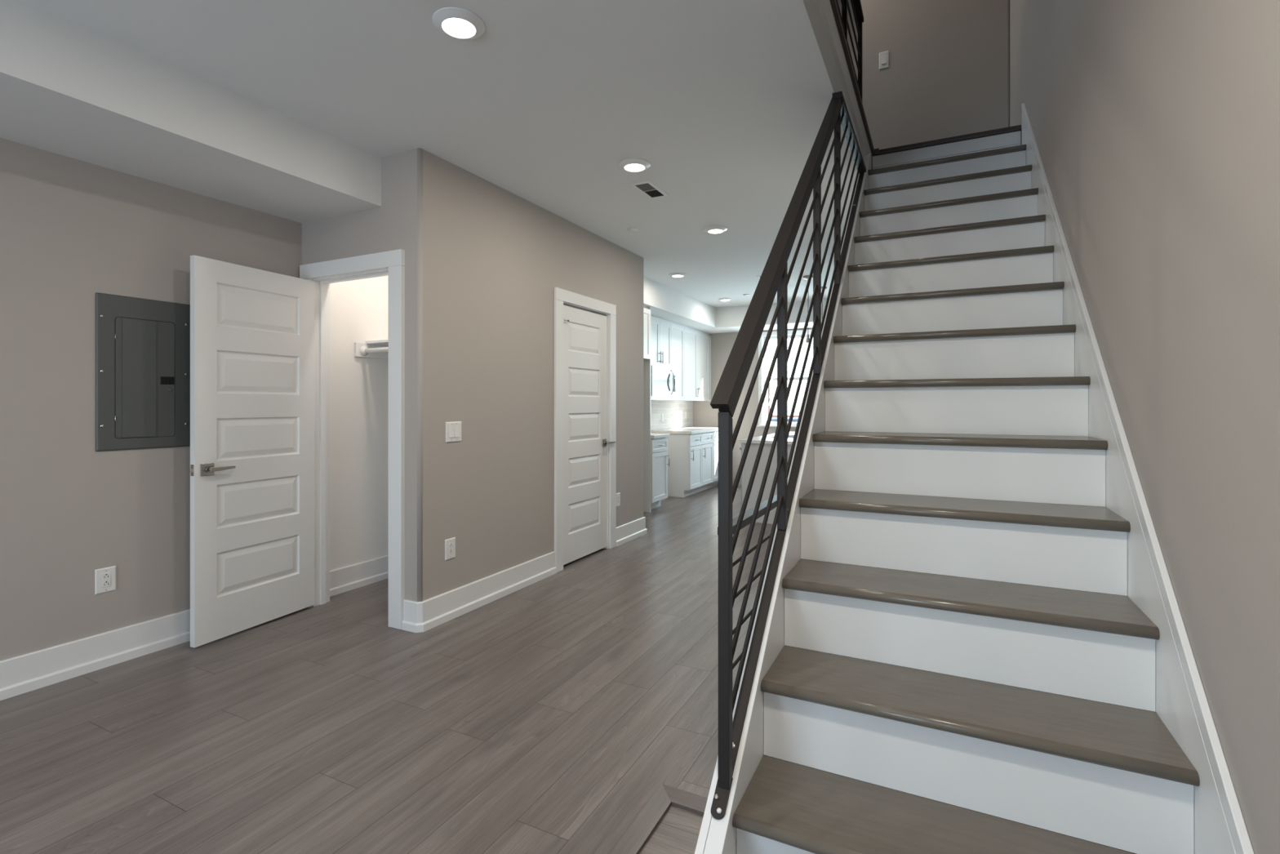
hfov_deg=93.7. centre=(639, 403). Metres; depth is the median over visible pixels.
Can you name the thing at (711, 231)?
diffuser
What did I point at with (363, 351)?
socket
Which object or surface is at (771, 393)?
bare tree
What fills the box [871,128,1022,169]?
floor
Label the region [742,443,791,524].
kitchen island
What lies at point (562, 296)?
trim
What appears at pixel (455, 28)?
diffuser
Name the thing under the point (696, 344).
upper cabinet
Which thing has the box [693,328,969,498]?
wall
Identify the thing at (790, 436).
sink
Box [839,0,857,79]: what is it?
wall
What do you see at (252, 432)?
door
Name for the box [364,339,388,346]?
closet shelf
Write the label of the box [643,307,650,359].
upper cabinet
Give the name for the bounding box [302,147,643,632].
wall
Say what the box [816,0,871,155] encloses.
trim
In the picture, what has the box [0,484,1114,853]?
floor
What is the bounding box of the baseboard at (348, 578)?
[329,555,388,596]
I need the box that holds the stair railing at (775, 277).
[710,91,866,819]
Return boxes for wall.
[0,137,693,660]
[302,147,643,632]
[329,275,388,570]
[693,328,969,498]
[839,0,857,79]
[860,0,1009,149]
[980,0,1279,853]
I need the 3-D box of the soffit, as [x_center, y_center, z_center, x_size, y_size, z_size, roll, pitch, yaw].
[1.834,-1.302,7.274,4.127,0.300,3.948,0,0,27]
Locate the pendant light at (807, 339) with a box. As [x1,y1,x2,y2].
[802,275,813,342]
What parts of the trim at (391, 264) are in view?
head casing, casing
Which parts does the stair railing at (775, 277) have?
foot plate, post, handrail, rail, post, rod, rod, rod, rod, rod, rod, post, post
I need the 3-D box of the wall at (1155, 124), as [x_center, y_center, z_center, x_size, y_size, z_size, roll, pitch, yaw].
[1.956,-1.372,2.768,0.120,5.480,11.900,0,0,27]
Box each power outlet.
[94,565,115,595]
[444,537,455,559]
[616,492,620,506]
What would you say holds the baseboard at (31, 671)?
attached to the wall at (72, 230)
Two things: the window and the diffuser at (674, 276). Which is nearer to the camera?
the diffuser at (674, 276)
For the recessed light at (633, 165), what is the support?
in the ceiling at (726, 103)
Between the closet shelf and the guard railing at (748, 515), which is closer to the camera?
the guard railing at (748, 515)
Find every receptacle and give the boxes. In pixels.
[102,572,110,587]
[448,542,453,554]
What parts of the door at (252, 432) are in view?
latch plate, handle, lever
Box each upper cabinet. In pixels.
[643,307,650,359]
[650,317,671,367]
[656,324,684,400]
[682,328,709,400]
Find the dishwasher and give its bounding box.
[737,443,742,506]
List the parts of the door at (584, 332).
handle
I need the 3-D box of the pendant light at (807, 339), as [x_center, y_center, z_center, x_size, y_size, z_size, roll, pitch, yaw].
[1.917,-1.016,6.845,0.116,0.872,0.116,0,0,27]
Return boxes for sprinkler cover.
[627,227,637,231]
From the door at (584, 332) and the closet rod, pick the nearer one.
the closet rod
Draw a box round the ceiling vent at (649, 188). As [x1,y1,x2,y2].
[631,180,668,198]
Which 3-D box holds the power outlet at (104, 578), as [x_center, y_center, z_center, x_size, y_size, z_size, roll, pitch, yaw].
[-2.628,0.867,2.951,0.009,0.122,0.084,0,0,27]
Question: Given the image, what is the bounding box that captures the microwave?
[650,364,675,399]
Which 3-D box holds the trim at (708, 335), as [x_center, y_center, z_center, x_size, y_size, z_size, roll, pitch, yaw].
[0.999,-0.584,9.850,0.327,1.067,0.083,0,0,27]
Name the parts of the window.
sill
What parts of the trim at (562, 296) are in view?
casing, head casing, casing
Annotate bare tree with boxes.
[767,372,777,405]
[796,380,806,393]
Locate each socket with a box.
[360,346,368,355]
[805,333,809,342]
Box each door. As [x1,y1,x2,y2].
[189,255,315,647]
[563,304,615,564]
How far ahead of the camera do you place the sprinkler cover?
4.97 m
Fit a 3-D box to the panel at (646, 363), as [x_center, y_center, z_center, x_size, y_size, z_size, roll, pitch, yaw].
[-0.143,0.068,7.258,0.602,2.438,0.019,0,0,27]
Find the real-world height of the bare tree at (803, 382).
3.727 m
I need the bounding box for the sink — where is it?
[766,434,794,438]
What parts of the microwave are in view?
handle, control panel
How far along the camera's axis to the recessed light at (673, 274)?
6.69 m
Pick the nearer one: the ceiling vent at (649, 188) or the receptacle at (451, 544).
the receptacle at (451, 544)
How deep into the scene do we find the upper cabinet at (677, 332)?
8.61 m
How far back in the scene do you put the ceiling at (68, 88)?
2.68 m
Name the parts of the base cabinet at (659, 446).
drawer, door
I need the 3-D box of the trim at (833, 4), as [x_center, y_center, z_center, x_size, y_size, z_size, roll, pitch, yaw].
[0.755,-1.659,2.500,0.116,0.024,3.348,0,0,27]
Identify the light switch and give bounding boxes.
[445,421,461,442]
[879,50,888,69]
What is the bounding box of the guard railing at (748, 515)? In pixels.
[717,493,777,669]
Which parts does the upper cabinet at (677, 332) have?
door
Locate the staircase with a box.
[694,102,1254,853]
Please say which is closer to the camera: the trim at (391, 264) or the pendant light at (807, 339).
the trim at (391, 264)
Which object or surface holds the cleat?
attached to the wall at (72, 230)
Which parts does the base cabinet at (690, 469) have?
drawer, door, drawer, door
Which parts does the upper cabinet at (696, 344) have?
door, door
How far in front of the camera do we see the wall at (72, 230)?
2.87 m
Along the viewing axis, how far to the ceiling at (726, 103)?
2.79 m
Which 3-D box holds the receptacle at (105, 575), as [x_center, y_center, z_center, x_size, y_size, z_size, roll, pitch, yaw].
[-2.626,0.867,2.950,0.002,0.067,0.034,0,0,27]
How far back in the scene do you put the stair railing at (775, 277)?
1.70 m
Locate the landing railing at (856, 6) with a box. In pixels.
[835,0,863,100]
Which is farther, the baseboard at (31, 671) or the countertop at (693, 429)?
the countertop at (693, 429)
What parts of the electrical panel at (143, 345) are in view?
door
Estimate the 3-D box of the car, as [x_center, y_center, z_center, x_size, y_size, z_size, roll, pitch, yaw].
[4.557,1.198,20.081,4.482,1.479,1.780,0,0,27]
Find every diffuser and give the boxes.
[441,17,475,38]
[624,164,644,171]
[672,275,683,277]
[708,229,723,233]
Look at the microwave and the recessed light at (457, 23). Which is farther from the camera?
the microwave
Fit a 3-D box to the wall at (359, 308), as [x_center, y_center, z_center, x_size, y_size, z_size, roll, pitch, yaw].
[-1.528,-0.072,4.127,0.924,2.720,0.824,0,0,27]
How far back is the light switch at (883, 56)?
4.68 m
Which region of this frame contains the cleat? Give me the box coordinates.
[354,342,388,359]
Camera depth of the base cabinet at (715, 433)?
9.16 m
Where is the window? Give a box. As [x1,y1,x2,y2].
[757,329,811,426]
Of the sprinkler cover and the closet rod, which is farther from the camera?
the sprinkler cover
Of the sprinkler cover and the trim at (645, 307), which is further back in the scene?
the trim at (645, 307)
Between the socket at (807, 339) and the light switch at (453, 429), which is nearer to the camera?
the light switch at (453, 429)
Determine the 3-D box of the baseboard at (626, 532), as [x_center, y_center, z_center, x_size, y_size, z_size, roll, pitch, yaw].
[-0.125,1.206,5.726,0.128,0.165,0.628,0,0,27]
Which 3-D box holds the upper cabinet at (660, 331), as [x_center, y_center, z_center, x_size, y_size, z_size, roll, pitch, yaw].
[0.133,-0.807,8.073,0.366,0.620,0.767,0,0,27]
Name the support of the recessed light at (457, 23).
in the ceiling at (726, 103)
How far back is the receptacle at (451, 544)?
3.60 m
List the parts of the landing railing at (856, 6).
post, rod, rod, rod, rail, post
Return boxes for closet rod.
[360,346,388,355]
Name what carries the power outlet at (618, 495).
attached to the wall at (485, 263)
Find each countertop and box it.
[650,426,718,434]
[650,433,669,438]
[737,431,795,444]
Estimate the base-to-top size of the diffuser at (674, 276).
0.008 m
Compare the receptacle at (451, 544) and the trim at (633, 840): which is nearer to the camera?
the trim at (633, 840)
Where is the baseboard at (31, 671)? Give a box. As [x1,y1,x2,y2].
[0,608,190,700]
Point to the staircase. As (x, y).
(961, 308)
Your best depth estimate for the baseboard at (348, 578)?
4.21 m
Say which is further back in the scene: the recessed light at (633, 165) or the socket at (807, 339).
the socket at (807, 339)
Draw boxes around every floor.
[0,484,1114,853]
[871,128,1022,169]
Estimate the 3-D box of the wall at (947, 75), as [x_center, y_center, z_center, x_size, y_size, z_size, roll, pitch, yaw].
[2.224,-2.889,4.598,1.037,2.445,0.115,0,0,27]
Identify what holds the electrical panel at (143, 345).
attached to the wall at (72, 230)
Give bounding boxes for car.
[770,417,798,422]
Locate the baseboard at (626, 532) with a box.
[616,516,647,546]
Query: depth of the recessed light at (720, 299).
8.26 m
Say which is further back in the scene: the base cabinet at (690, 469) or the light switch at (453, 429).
the base cabinet at (690, 469)
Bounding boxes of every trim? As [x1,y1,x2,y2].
[299,248,404,629]
[554,287,616,572]
[610,783,671,853]
[643,305,709,334]
[662,783,707,815]
[708,334,711,400]
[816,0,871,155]
[829,0,875,155]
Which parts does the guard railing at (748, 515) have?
rod, rod, rail, rod, rod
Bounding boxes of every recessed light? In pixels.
[431,7,484,39]
[618,158,650,172]
[669,272,686,277]
[704,226,727,233]
[718,297,732,301]
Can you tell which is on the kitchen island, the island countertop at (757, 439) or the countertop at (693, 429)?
the island countertop at (757, 439)
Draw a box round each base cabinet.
[650,437,669,509]
[666,431,712,497]
[706,431,718,488]
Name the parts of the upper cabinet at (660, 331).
door, door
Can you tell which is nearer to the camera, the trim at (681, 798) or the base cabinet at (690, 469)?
the trim at (681, 798)
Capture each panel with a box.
[95,292,190,451]
[643,306,650,512]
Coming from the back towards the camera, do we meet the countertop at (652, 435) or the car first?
the car
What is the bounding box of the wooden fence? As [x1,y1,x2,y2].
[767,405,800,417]
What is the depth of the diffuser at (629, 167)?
3.64 m
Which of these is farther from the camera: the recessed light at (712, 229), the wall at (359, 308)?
the recessed light at (712, 229)
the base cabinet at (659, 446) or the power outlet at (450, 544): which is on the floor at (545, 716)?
the base cabinet at (659, 446)
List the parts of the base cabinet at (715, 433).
drawer, door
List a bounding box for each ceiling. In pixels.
[0,0,381,222]
[25,0,863,307]
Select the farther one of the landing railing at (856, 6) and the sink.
the sink

